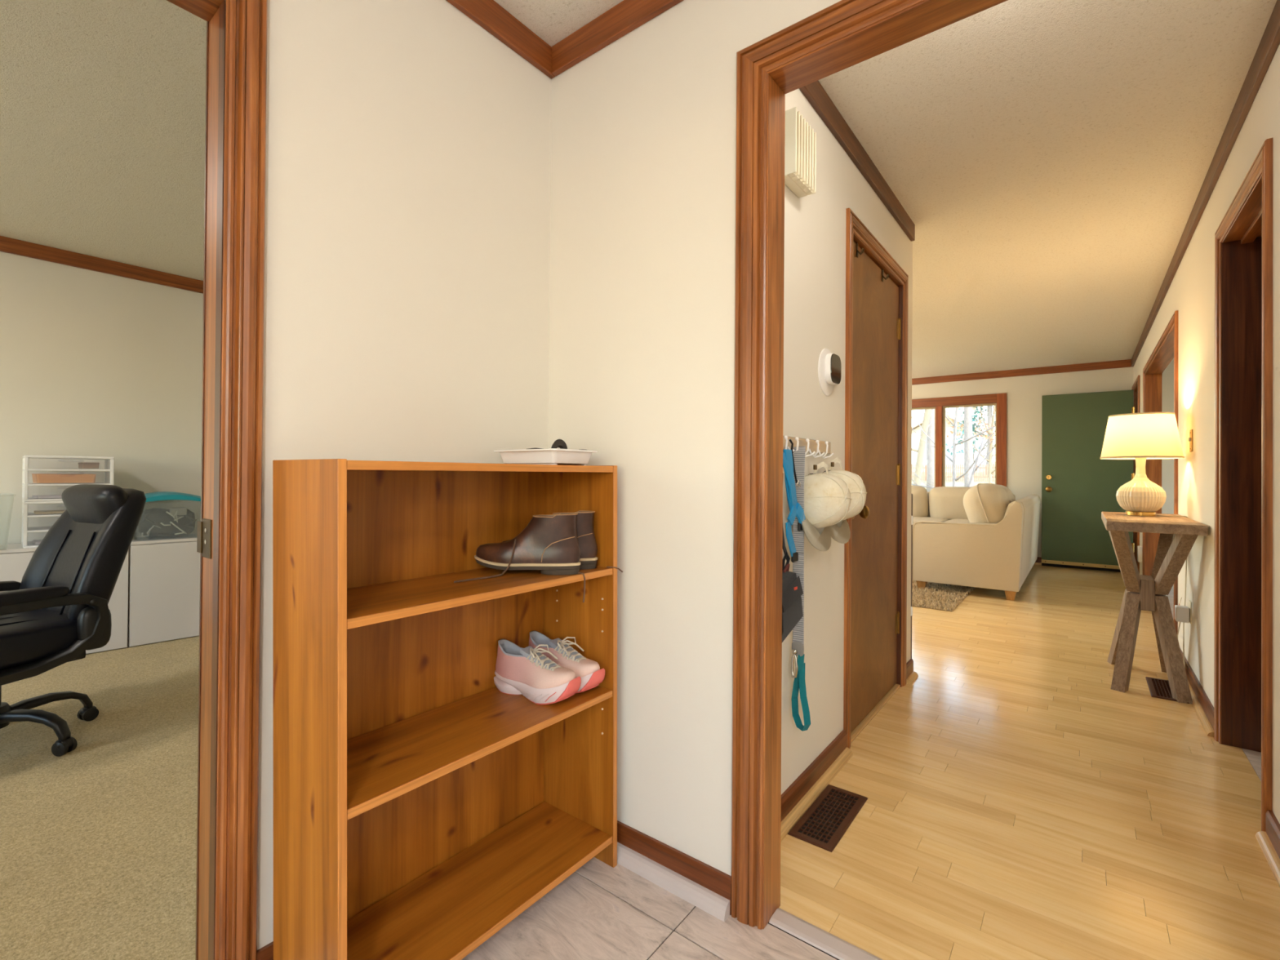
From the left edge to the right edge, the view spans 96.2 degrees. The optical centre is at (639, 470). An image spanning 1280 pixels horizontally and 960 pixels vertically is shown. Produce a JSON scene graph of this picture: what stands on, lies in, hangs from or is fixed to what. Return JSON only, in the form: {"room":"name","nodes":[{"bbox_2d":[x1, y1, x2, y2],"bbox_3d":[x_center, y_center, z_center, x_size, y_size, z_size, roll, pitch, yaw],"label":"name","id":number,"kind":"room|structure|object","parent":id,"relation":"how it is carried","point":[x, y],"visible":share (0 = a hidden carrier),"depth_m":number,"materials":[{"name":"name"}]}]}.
{"room":"entryway","nodes":[
{"label":"entryway","id":0,"kind":"room"},
{"bbox_2d":[0,251,203,544],"bbox_3d":[-2.325,-0.122,5.249,0.100,2.440,11.860,0,0,38],"label":"wall","id":1,"kind":"structure","parent":0,"point":[93,363],"depth_m":3.66,"materials":[{"name":"beige paint"}]},
{"bbox_2d":[0,235,203,293],"bbox_3d":[-3.917,-1.323,3.087,0.020,0.087,6.470,0,0,38],"label":"crown molding","id":2,"kind":"structure","parent":1,"relation":"attached to","point":[8,245],"depth_m":3.65,"materials":[{"name":"brown wood"}]},
{"bbox_2d":[257,0,551,950],"bbox_3d":[-1.676,-0.147,0.137,0.100,2.440,4.565,0,0,38],"label":"wall","id":3,"kind":"structure","parent":0,"point":[408,159],"depth_m":1.43,"materials":[{"name":"beige paint"}]},
{"bbox_2d":[166,0,267,959],"bbox_3d":[-1.109,0.032,0.871,0.137,2.100,0.902,0,0,38],"label":"trim","id":4,"kind":"structure","parent":3,"relation":"attached to","point":[228,532],"depth_m":1.16,"materials":[{"name":"brown wood"}]},
{"bbox_2d":[256,941,273,959],"bbox_3d":[-0.552,1.047,1.486,0.034,0.086,0.770,0,0,38],"label":"baseboard","id":5,"kind":"structure","parent":3,"relation":"attached to","point":[265,953],"depth_m":1.20,"materials":[{"name":"brown wood"}]},
{"bbox_2d":[446,0,555,79],"bbox_3d":[-1.646,-1.323,0.073,0.020,0.087,4.477,0,0,38],"label":"crown molding","id":6,"kind":"structure","parent":3,"relation":"attached to","point":[489,15],"depth_m":1.69,"materials":[{"name":"brown wood"}]},
{"bbox_2d":[0,0,1276,378],"bbox_3d":[1.053,-1.372,2.665,8.600,0.080,12.080,0,0,38],"label":"ceiling","id":7,"kind":"structure","parent":0,"point":[1049,162],"depth_m":2.34,"materials":[{"name":"white paint"}]},
{"bbox_2d":[0,564,1279,959],"bbox_3d":[1.029,1.136,2.643,8.400,0.064,11.860,0,0,38],"label":"floor","id":8,"kind":"structure","parent":0,"point":[1020,804],"depth_m":1.76,"materials":[{"name":"beige wood"}]},
{"bbox_2d":[0,543,128,653],"bbox_3d":[-3.480,0.754,3.321,0.336,0.642,0.748,0,0,43],"label":"base cabinet","id":9,"kind":"object","parent":8,"relation":"on","point":[15,559],"visible":0.28,"depth_m":3.43,"materials":[{"name":"white laminate"}]},
{"bbox_2d":[21,500,63,548],"bbox_3d":[-3.387,0.305,3.400,0.282,0.258,0.370,0,0,42],"label":"tower","id":10,"kind":"object","parent":9,"relation":"on","point":[25,514],"visible":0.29,"depth_m":3.22,"materials":[{"name":"white plastic"}]},
{"bbox_2d":[32,539,42,544],"bbox_3d":[-3.380,0.411,3.379,0.180,0.012,0.260,0,0,40],"label":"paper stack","id":11,"kind":"object","parent":10,"relation":"in","point":[35,541],"visible":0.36,"depth_m":3.25,"materials":[{"name":"grey paper"}]},
{"bbox_2d":[33,509,66,514],"bbox_3d":[-3.379,0.242,3.380,0.180,0.012,0.260,0,0,42],"label":"paper stack","id":12,"kind":"object","parent":10,"relation":"in","point":[37,512],"visible":0.43,"depth_m":3.29,"materials":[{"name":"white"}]},
{"bbox_2d":[22,454,114,501],"bbox_3d":[-3.385,0.046,3.402,0.282,0.258,0.370,0,0,42],"label":"tower","id":13,"kind":"object","parent":10,"relation":"on","point":[25,458],"visible":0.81,"depth_m":3.31,"materials":[{"name":"white plastic"}]},
{"bbox_2d":[31,494,62,497],"bbox_3d":[-3.378,0.152,3.381,0.180,0.012,0.260,0,0,36],"label":"paper stack","id":14,"kind":"object","parent":13,"relation":"in","point":[46,495],"visible":0.36,"depth_m":3.27,"materials":[{"name":"white paper"}]},
{"bbox_2d":[31,473,96,483],"bbox_3d":[-3.382,0.047,3.373,0.187,0.052,0.260,0,0,38],"label":"tray","id":15,"kind":"object","parent":13,"relation":"in","point":[37,477],"visible":1,"depth_m":3.31,"materials":[{"name":"orange plastic"}]},
{"bbox_2d":[78,462,99,468],"bbox_3d":[-3.306,-0.029,3.441,0.144,0.036,0.074,0,0,38],"label":"pencil box","id":16,"kind":"object","parent":13,"relation":"in","point":[82,464],"visible":1,"depth_m":3.40,"materials":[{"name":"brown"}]},
{"bbox_2d":[0,484,146,756],"bbox_3d":[-2.459,0.567,2.262,0.656,1.018,0.720,0,0,24],"label":"office chair","id":17,"kind":"object","parent":8,"relation":"on","point":[59,611],"visible":1,"depth_m":2.29,"materials":[{"name":"black leather"}]},
{"bbox_2d":[54,737,74,749],"bbox_3d":[-2.189,1.038,2.182,0.047,0.036,0.052,0,0,24],"label":"caster","id":18,"kind":"object","parent":17,"relation":"attached to","point":[63,743],"depth_m":2.17,"materials":[{"name":"black plastic"}]},
{"bbox_2d":[79,705,96,715],"bbox_3d":[-2.383,1.038,2.477,0.047,0.036,0.052,0,0,24],"label":"caster","id":19,"kind":"object","parent":17,"relation":"attached to","point":[87,709],"depth_m":2.46,"materials":[{"name":"black plastic"}]},
{"bbox_2d":[127,533,199,647],"bbox_3d":[-2.970,0.761,3.874,0.336,0.642,0.748,0,0,43],"label":"base cabinet","id":20,"kind":"object","parent":8,"relation":"on","point":[164,571],"visible":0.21,"depth_m":3.60,"materials":[{"name":"white laminate"}]},
{"bbox_2d":[144,491,200,505],"bbox_3d":[-3.088,0.288,3.749,0.310,0.295,0.386,0,0,43],"label":"storage bin","id":21,"kind":"object","parent":20,"relation":"on","point":[159,495],"visible":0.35,"depth_m":3.66,"materials":[{"name":"teal plastic"}]},
{"bbox_2d":[137,507,196,537],"bbox_3d":[-3.086,0.338,3.745,0.233,0.195,0.280,0,0,43],"label":"pile","id":22,"kind":"object","parent":21,"relation":"in","point":[153,522],"visible":0.98,"depth_m":3.68,"materials":[{"name":"grey"}]},
{"bbox_2d":[272,458,617,959],"bbox_3d":[-0.404,0.537,1.377,0.282,1.107,0.764,0,0,38],"label":"bookcase","id":23,"kind":"object","parent":8,"relation":"on","point":[421,806],"visible":0.91,"depth_m":1.35,"materials":[{"name":"brown wood"}]},
{"bbox_2d":[453,512,580,582],"bbox_3d":[-0.324,0.188,1.482,0.320,0.155,0.157,1,0,-25],"label":"boot","id":24,"kind":"object","parent":23,"relation":"on","point":[548,544],"visible":1,"depth_m":1.46,"materials":[{"name":"brown leather"}]},
{"bbox_2d":[577,572,585,602],"bbox_3d":[-0.167,0.301,1.481,0.053,0.077,0.009,0,0,14],"label":"shoelace","id":25,"kind":"object","parent":24,"relation":"hanging from","point":[584,595],"visible":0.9,"depth_m":1.48,"materials":[{"name":"fabric"}]},
{"bbox_2d":[493,639,581,704],"bbox_3d":[-0.283,0.538,1.543,0.274,0.130,0.111,0,0,30],"label":"shoe","id":26,"kind":"object","parent":23,"relation":"on","point":[527,672],"visible":1,"depth_m":1.51,"materials":[{"name":"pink fabric"}]},
{"bbox_2d":[493,448,597,465],"bbox_3d":[-0.260,-0.034,1.577,0.248,0.042,0.168,0,0,38],"label":"plastic tray","id":27,"kind":"object","parent":23,"relation":"on","point":[557,456],"visible":0.93,"depth_m":1.51,"materials":[{"name":"white plastic"}]},
{"bbox_2d":[527,439,567,448],"bbox_3d":[-0.252,-0.054,1.580,0.132,0.063,0.075,0,0,38],"label":"strap","id":28,"kind":"object","parent":27,"relation":"in","point":[560,443],"visible":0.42,"depth_m":1.56,"materials":[{"name":"black"}]},
{"bbox_2d":[502,510,597,569],"bbox_3d":[-0.255,0.190,1.585,0.279,0.155,0.090,0,0,3],"label":"boot","id":29,"kind":"object","parent":23,"relation":"on","point":[588,546],"visible":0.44,"depth_m":1.56,"materials":[{"name":"brown leather"}]},
{"bbox_2d":[528,630,604,693],"bbox_3d":[-0.218,0.539,1.619,0.274,0.130,0.111,0,0,36],"label":"shoe","id":30,"kind":"object","parent":23,"relation":"on","point":[590,673],"visible":0.67,"depth_m":1.58,"materials":[{"name":"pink fabric"}]},
{"bbox_2d":[606,566,622,572],"bbox_3d":[-0.069,0.273,1.578,0.046,0.018,0.006,0,0,-12],"label":"shoelace","id":31,"kind":"object","parent":23,"relation":"hanging from","point":[606,566],"visible":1,"depth_m":1.57,"materials":[{"name":"fabric"}]},
{"bbox_2d":[787,784,867,852],"bbox_3d":[0.605,1.097,1.828,0.134,0.006,0.348,0,0,38],"label":"floor vent","id":32,"kind":"object","parent":8,"relation":"in","point":[827,820],"visible":1,"depth_m":1.81,"materials":[{"name":"brown metal"}]},
{"bbox_2d":[911,493,912,658],"bbox_3d":[1.364,0.622,3.272,0.358,0.985,0.040,0,0,38],"label":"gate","id":33,"kind":"object","parent":8,"relation":"on","point":[912,494],"visible":0.16,"depth_m":3.16,"materials":[{"name":"brown wood"}]},
{"bbox_2d":[911,580,976,611],"bbox_3d":[2.248,1.115,5.987,2.141,0.041,1.978,0,0,38],"label":"shag rug","id":34,"kind":"object","parent":8,"relation":"on","point":[943,597],"visible":0.18,"depth_m":5.12,"materials":[{"name":"brown carpet"}]},
{"bbox_2d":[911,483,1040,600],"bbox_3d":[2.870,0.636,6.842,3.014,1.019,2.492,0,0,38],"label":"sectional sofa","id":35,"kind":"object","parent":8,"relation":"on","point":[979,535],"visible":0.62,"depth_m":5.28,"materials":[{"name":"fabric"}]},
{"bbox_2d":[911,484,928,516],"bbox_3d":[3.349,0.421,7.595,0.850,0.461,0.333,0,0,38],"label":"cushion","id":36,"kind":"object","parent":35,"relation":"on","point":[920,494],"depth_m":7.31,"materials":[{"name":"fabric"}]},
{"bbox_2d":[912,516,948,525],"bbox_3d":[3.320,0.677,7.247,0.990,0.170,0.680,0,0,38],"label":"seat cushion","id":37,"kind":"object","parent":35,"relation":"on","point":[915,519],"depth_m":7.00,"materials":[{"name":"fabric"}]},
{"bbox_2d":[928,486,972,519],"bbox_3d":[4.025,0.428,7.072,0.840,0.452,0.332,0,0,38],"label":"cushion","id":38,"kind":"object","parent":35,"relation":"on","point":[946,503],"depth_m":7.08,"materials":[{"name":"fabric"}]},
{"bbox_2d":[946,519,969,522],"bbox_3d":[3.972,0.679,6.743,0.640,0.170,0.680,0,0,38],"label":"seat cushion","id":39,"kind":"object","parent":35,"relation":"on","point":[947,520],"depth_m":6.80,"materials":[{"name":"fabric"}]},
{"bbox_2d":[963,483,1011,523],"bbox_3d":[3.355,0.367,5.518,0.408,0.488,0.660,0,0,38],"label":"cushion","id":40,"kind":"object","parent":35,"relation":"on","point":[983,503],"depth_m":5.28,"materials":[{"name":"fabric"}]},
{"bbox_2d":[998,484,1015,502],"bbox_3d":[3.770,0.383,6.055,0.382,0.468,0.660,0,0,38],"label":"cushion","id":41,"kind":"object","parent":35,"relation":"on","point":[1009,492],"depth_m":5.90,"materials":[{"name":"fabric"}]},
{"bbox_2d":[1101,511,1208,703],"bbox_3d":[2.703,0.687,3.066,0.354,0.871,1.000,0,0,38],"label":"console table","id":42,"kind":"object","parent":8,"relation":"on","point":[1178,535],"visible":0.94,"depth_m":2.93,"materials":[{"name":"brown wood"}]},
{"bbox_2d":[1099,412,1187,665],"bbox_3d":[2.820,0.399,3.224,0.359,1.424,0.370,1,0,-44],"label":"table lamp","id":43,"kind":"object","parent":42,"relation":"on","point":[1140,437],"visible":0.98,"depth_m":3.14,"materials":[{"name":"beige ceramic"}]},
{"bbox_2d":[1145,676,1189,703],"bbox_3d":[2.688,1.119,2.932,0.136,0.006,0.348,0,0,38],"label":"floor vent","id":44,"kind":"object","parent":8,"relation":"in","point":[1158,688],"visible":0.74,"depth_m":2.94,"materials":[{"name":"brown metal"}]},
{"bbox_2d":[548,0,840,875],"bbox_3d":[1.616,-0.121,0.422,4.760,2.440,0.088,0,0,38],"label":"wall","id":45,"kind":"structure","parent":0,"point":[642,274],"depth_m":1.57,"materials":[{"name":"beige paint"}]},
{"bbox_2d":[551,0,683,75],"bbox_3d":[1.600,-1.298,0.380,4.740,0.087,0.020,0,0,38],"label":"crown molding","id":46,"kind":"structure","parent":45,"relation":"attached to","point":[627,15],"depth_m":1.69,"materials":[{"name":"brown wood"}]},
{"bbox_2d":[617,820,731,921],"bbox_3d":[-0.043,1.051,1.608,0.661,0.086,0.042,0,0,38],"label":"baseboard","id":47,"kind":"structure","parent":45,"relation":"attached to","point":[704,886],"depth_m":1.50,"materials":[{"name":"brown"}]},
{"bbox_2d":[768,907,882,959],"bbox_3d":[0.738,1.093,1.097,1.030,0.007,0.058,0,0,38],"label":"threshold strip","id":48,"kind":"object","parent":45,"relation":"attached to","point":[806,931],"depth_m":1.34,"materials":[{"name":"grey"}]},
{"bbox_2d":[730,0,1007,929],"bbox_3d":[0.736,0.030,1.091,1.197,2.133,0.111,0,0,38],"label":"trim","id":49,"kind":"structure","parent":45,"relation":"attached to","point":[844,34],"depth_m":1.39,"materials":[{"name":"brown wood"}]},
{"bbox_2d":[781,88,912,794],"bbox_3d":[0.820,-0.115,2.370,0.117,2.440,2.020,0,0,38],"label":"wall","id":50,"kind":"structure","parent":0,"point":[815,271],"depth_m":2.05,"materials":[{"name":"beige paint"}]},
{"bbox_2d":[784,106,816,197],"bbox_3d":[0.494,-0.991,1.801,0.060,0.196,0.166,0,0,38],"label":"door chime","id":51,"kind":"object","parent":50,"relation":"attached to","point":[800,140],"visible":0.94,"depth_m":1.76,"materials":[{"name":"beige plastic"}]},
{"bbox_2d":[782,435,833,458],"bbox_3d":[0.564,-0.074,1.901,0.052,0.065,0.507,0,0,38],"label":"hook rail","id":52,"kind":"object","parent":50,"relation":"attached to","point":[816,446],"visible":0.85,"depth_m":1.93,"materials":[{"name":"grey wood"}]},
{"bbox_2d":[782,439,805,562],"bbox_3d":[0.464,0.092,1.733,0.034,0.370,0.152,0,0,42],"label":"harness","id":53,"kind":"object","parent":52,"relation":"hanging from","point":[796,509],"visible":0.96,"depth_m":1.71,"materials":[{"name":"blue fabric"}]},
{"bbox_2d":[782,551,803,642],"bbox_3d":[0.411,0.371,1.665,0.078,0.254,0.145,0,0,38],"label":"pouch","id":54,"kind":"object","parent":53,"relation":"hanging from","point":[792,589],"visible":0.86,"depth_m":1.65,"materials":[{"name":"black fabric"}]},
{"bbox_2d":[791,445,810,731],"bbox_3d":[0.498,0.362,1.782,0.070,0.877,0.043,0,0,38],"label":"leash","id":55,"kind":"object","parent":52,"relation":"hanging from","point":[797,644],"visible":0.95,"depth_m":1.77,"materials":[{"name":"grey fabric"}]},
{"bbox_2d":[801,461,851,551],"bbox_3d":[0.579,0.110,1.803,0.199,0.282,0.138,1,0,-31],"label":"baseball cap","id":56,"kind":"object","parent":52,"relation":"hanging from","point":[827,497],"visible":0.95,"depth_m":1.77,"materials":[{"name":"white fabric"}]},
{"bbox_2d":[822,457,866,543],"bbox_3d":[0.681,0.099,1.932,0.192,0.290,0.138,1,0,-32],"label":"baseball cap","id":57,"kind":"object","parent":52,"relation":"hanging from","point":[840,532],"visible":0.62,"depth_m":1.90,"materials":[{"name":"white fabric"}]},
{"bbox_2d":[780,729,853,842],"bbox_3d":[0.533,1.056,1.877,0.038,0.088,0.912,0,0,38],"label":"baseboard","id":58,"kind":"structure","parent":50,"relation":"attached to","point":[807,787],"depth_m":1.94,"materials":[{"name":"brown wood"}]},
{"bbox_2d":[817,348,840,395],"bbox_3d":[0.693,-0.358,2.085,0.029,0.172,0.172,0,0,38],"label":"thermostat","id":59,"kind":"object","parent":50,"relation":"attached to","point":[828,364],"visible":1,"depth_m":2.06,"materials":[{"name":"white plastic"}]},
{"bbox_2d":[799,80,915,241],"bbox_3d":[0.870,-1.292,2.319,0.020,0.087,1.980,0,0,38],"label":"crown molding","id":60,"kind":"structure","parent":50,"relation":"attached to","point":[814,92],"depth_m":2.29,"materials":[{"name":"brown wood"}]},
{"bbox_2d":[850,240,901,733],"bbox_3d":[1.103,0.070,2.637,0.103,2.038,0.827,0,0,38],"label":"door","id":61,"kind":"structure","parent":50,"relation":"in","point":[877,322],"depth_m":2.63,"materials":[{"name":"brown wood"}]},
{"bbox_2d":[855,242,864,257],"bbox_3d":[0.908,-0.926,2.415,0.066,0.057,0.021,0,0,38],"label":"hook","id":62,"kind":"object","parent":61,"relation":"attached to","point":[857,244],"visible":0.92,"depth_m":2.40,"materials":[{"name":"gold metal"}]},
{"bbox_2d":[881,269,888,281],"bbox_3d":[1.144,-0.922,2.720,0.066,0.057,0.021,0,0,38],"label":"hook","id":63,"kind":"object","parent":61,"relation":"attached to","point":[887,274],"visible":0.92,"depth_m":2.71,"materials":[{"name":"gold metal"}]},
{"bbox_2d":[843,208,908,748],"bbox_3d":[1.062,0.040,2.658,0.119,2.136,0.951,0,0,38],"label":"trim","id":64,"kind":"structure","parent":50,"relation":"attached to","point":[856,231],"depth_m":2.64,"materials":[{"name":"brown wood"}]},
{"bbox_2d":[906,658,918,684],"bbox_3d":[1.442,1.069,3.053,0.038,0.088,0.158,0,0,38],"label":"baseboard","id":65,"kind":"structure","parent":50,"relation":"attached to","point":[911,676],"depth_m":3.05,"materials":[{"name":"brown wood"}]},
{"bbox_2d":[911,366,1133,557],"bbox_3d":[3.538,-0.061,8.288,5.660,2.440,0.120,0,0,38],"label":"wall","id":66,"kind":"structure","parent":0,"point":[1024,393],"depth_m":7.20,"materials":[{"name":"beige paint"}]},
{"bbox_2d":[911,392,1006,487],"bbox_3d":[3.514,-0.230,8.290,3.026,1.519,0.130,0,0,38],"label":"window","id":67,"kind":"structure","parent":66,"relation":"in","point":[940,405],"depth_m":7.64,"materials":[{"name":"brown wood"}]},
{"bbox_2d":[911,359,1131,385],"bbox_3d":[3.492,-1.238,8.248,5.430,0.087,0.020,0,0,38],"label":"crown molding","id":68,"kind":"structure","parent":66,"relation":"attached to","point":[1119,363],"depth_m":7.19,"materials":[{"name":"brown wood"}]},
{"bbox_2d":[1034,556,1041,564],"bbox_3d":[3.478,1.115,8.222,5.410,0.088,0.036,0,0,38],"label":"baseboard","id":69,"kind":"structure","parent":66,"relation":"attached to","point":[1038,561],"depth_m":7.10,"materials":[{"name":"brown wood"}]},
{"bbox_2d":[1041,390,1134,572],"bbox_3d":[5.182,0.123,6.662,0.850,2.054,0.114,0,0,38],"label":"door","id":70,"kind":"structure","parent":66,"relation":"in","point":[1077,485],"depth_m":6.71,"materials":[{"name":"green paint"}]},
{"bbox_2d":[1161,358,1173,591],"bbox_3d":[6.154,-0.062,4.723,2.840,2.440,0.100,0,0,38],"label":"wall","id":71,"kind":"structure","parent":0,"point":[1167,375],"depth_m":5.50,"materials":[{"name":"beige paint"}]},
{"bbox_2d":[1133,43,1279,823],"bbox_3d":[3.497,-0.088,3.697,0.110,2.440,7.395,0,0,38],"label":"wall","id":72,"kind":"structure","parent":0,"point":[1191,291],"depth_m":2.68,"materials":[{"name":"beige paint"}]},
{"bbox_2d":[1131,374,1140,573],"bbox_3d":[5.400,0.100,6.140,0.167,2.122,0.942,0,0,38],"label":"trim","id":73,"kind":"structure","parent":72,"relation":"attached to","point":[1135,387],"depth_m":6.48,"materials":[{"name":"brown wood"}]},
{"bbox_2d":[1137,546,1142,562],"bbox_3d":[4.864,0.814,5.584,0.032,0.150,0.100,0,0,38],"label":"sensor","id":74,"kind":"object","parent":72,"relation":"attached to","point":[1139,548],"visible":0.97,"depth_m":5.55,"materials":[{"name":"white plastic"}]},
{"bbox_2d":[1142,310,1178,634],"bbox_3d":[4.003,0.092,4.365,0.129,2.095,2.375,0,0,38],"label":"trim","id":75,"kind":"structure","parent":72,"relation":"attached to","point":[1166,349],"depth_m":5.22,"materials":[{"name":"brown wood"}]},
{"bbox_2d":[1174,604,1189,637],"bbox_3d":[2.848,0.912,3.006,0.053,0.377,0.179,0,0,38],"label":"plug adapter","id":76,"kind":"object","parent":72,"relation":"attached to","point":[1181,612],"visible":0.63,"depth_m":3.04,"materials":[{"name":"white plastic"}]},
{"bbox_2d":[1188,600,1191,623],"bbox_3d":[2.911,0.749,3.037,0.005,0.116,0.072,0,0,38],"label":"wall outlet","id":77,"kind":"object","parent":72,"relation":"attached to","point":[1189,602],"visible":0.82,"depth_m":3.01,"materials":[{"name":"beige plastic"}]},
{"bbox_2d":[1188,429,1192,452],"bbox_3d":[2.897,-0.156,3.021,0.013,0.116,0.072,0,0,38],"label":"light switch","id":78,"kind":"object","parent":72,"relation":"attached to","point":[1190,438],"visible":1,"depth_m":3.02,"materials":[{"name":"gold metal"}]},
{"bbox_2d":[1179,647,1213,737],"bbox_3d":[2.808,1.079,2.929,0.036,0.088,1.340,0,0,38],"label":"baseboard","id":79,"kind":"structure","parent":72,"relation":"attached to","point":[1203,707],"depth_m":2.66,"materials":[{"name":"brown wood"}]},
{"bbox_2d":[1131,0,1279,366],"bbox_3d":[3.424,-1.265,3.704,0.020,0.087,7.295,0,0,38],"label":"crown molding","id":80,"kind":"structure","parent":72,"relation":"attached to","point":[1269,42],"depth_m":2.22,"materials":[{"name":"brown wood"}]},
{"bbox_2d":[1213,137,1272,831],"bbox_3d":[2.198,0.056,2.031,0.131,2.114,0.844,0,0,38],"label":"trim","id":81,"kind":"structure","parent":72,"relation":"attached to","point":[1243,608],"depth_m":2.30,"materials":[{"name":"brown wood"}]},
{"bbox_2d":[1255,809,1279,887],"bbox_3d":[1.525,1.060,1.270,0.036,0.088,1.164,0,0,38],"label":"baseboard","id":82,"kind":"structure","parent":72,"relation":"attached to","point":[1268,841],"depth_m":1.65,"materials":[{"name":"brown wood"}]},
{"label":"outside","id":83,"kind":"structure","parent":0,"visible":0},
{"bbox_2d":[911,461,995,488],"bbox_3d":[24.469,-0.271,31.648,160.000,4.262,160.000,0,0,38],"label":"ground","id":84,"kind":"structure","parent":83,"point":[948,483],"depth_m":33.79,"materials":[{"name":"white snow"}]},
{"bbox_2d":[911,408,931,485],"bbox_3d":[7.810,-2.611,15.989,2.887,8.159,5.266,1,0,-32],"label":"tree","id":85,"kind":"object","parent":84,"relation":"on","point":[920,457],"visible":0.02,"depth_m":15.52,"materials":[{"name":"beige plant"}]},
{"bbox_2d":[926,408,934,492],"bbox_3d":[12.475,-4.747,20.085,0.634,12.008,4.798,1,0,-36],"label":"tree","id":86,"kind":"object","parent":84,"relation":"on","point":[931,433],"visible":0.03,"depth_m":21.71,"materials":[{"name":"grey plant"}]},
{"bbox_2d":[911,415,994,472],"bbox_3d":[29.486,-2.303,54.970,6.800,5.980,8.000,0,0,38],"label":"house","id":87,"kind":"structure","parent":84,"relation":"on","point":[915,438],"depth_m":51.82,"materials":[{"name":"white"}]},
{"bbox_2d":[911,405,995,486],"bbox_3d":[7.792,-1.021,13.047,2.577,5.080,4.186,1,0,-43],"label":"tree","id":88,"kind":"object","parent":84,"relation":"on","point":[954,444],"visible":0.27,"depth_m":13.29,"materials":[{"name":"grey plant"}]},
{"bbox_2d":[911,463,995,481],"bbox_3d":[20.236,0.136,35.003,10.200,1.118,0.162,0,0,38],"label":"picket fence","id":89,"kind":"object","parent":84,"relation":"on","point":[924,467],"visible":0.19,"depth_m":35.30,"materials":[{"name":"white wood"}]},
{"bbox_2d":[911,406,995,488],"bbox_3d":[6.134,0.029,11.184,4.277,3.120,1.809,0,0,18],"label":"tree","id":90,"kind":"object","parent":84,"relation":"on","point":[975,469],"visible":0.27,"depth_m":10.86,"materials":[{"name":"grey plant"}]},
{"bbox_2d":[963,406,973,486],"bbox_3d":[10.796,-4.807,19.186,1.826,12.310,7.821,1,0,-39],"label":"tree","id":91,"kind":"object","parent":84,"relation":"on","point":[968,445],"visible":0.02,"depth_m":18.32,"materials":[{"name":"grey plant"}]},
{"bbox_2d":[945,405,995,475],"bbox_3d":[26.043,-3.443,43.010,6.990,7.900,3.838,0,0,38],"label":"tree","id":92,"kind":"object","parent":84,"relation":"on","point":[989,417],"visible":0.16,"depth_m":43.39,"materials":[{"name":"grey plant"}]},
{"bbox_2d":[946,405,995,483],"bbox_3d":[13.844,-1.732,23.245,4.521,5.796,2.174,0,0,17],"label":"tree","id":93,"kind":"object","parent":84,"relation":"on","point":[989,460],"visible":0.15,"depth_m":23.14,"materials":[{"name":"beige plant"}]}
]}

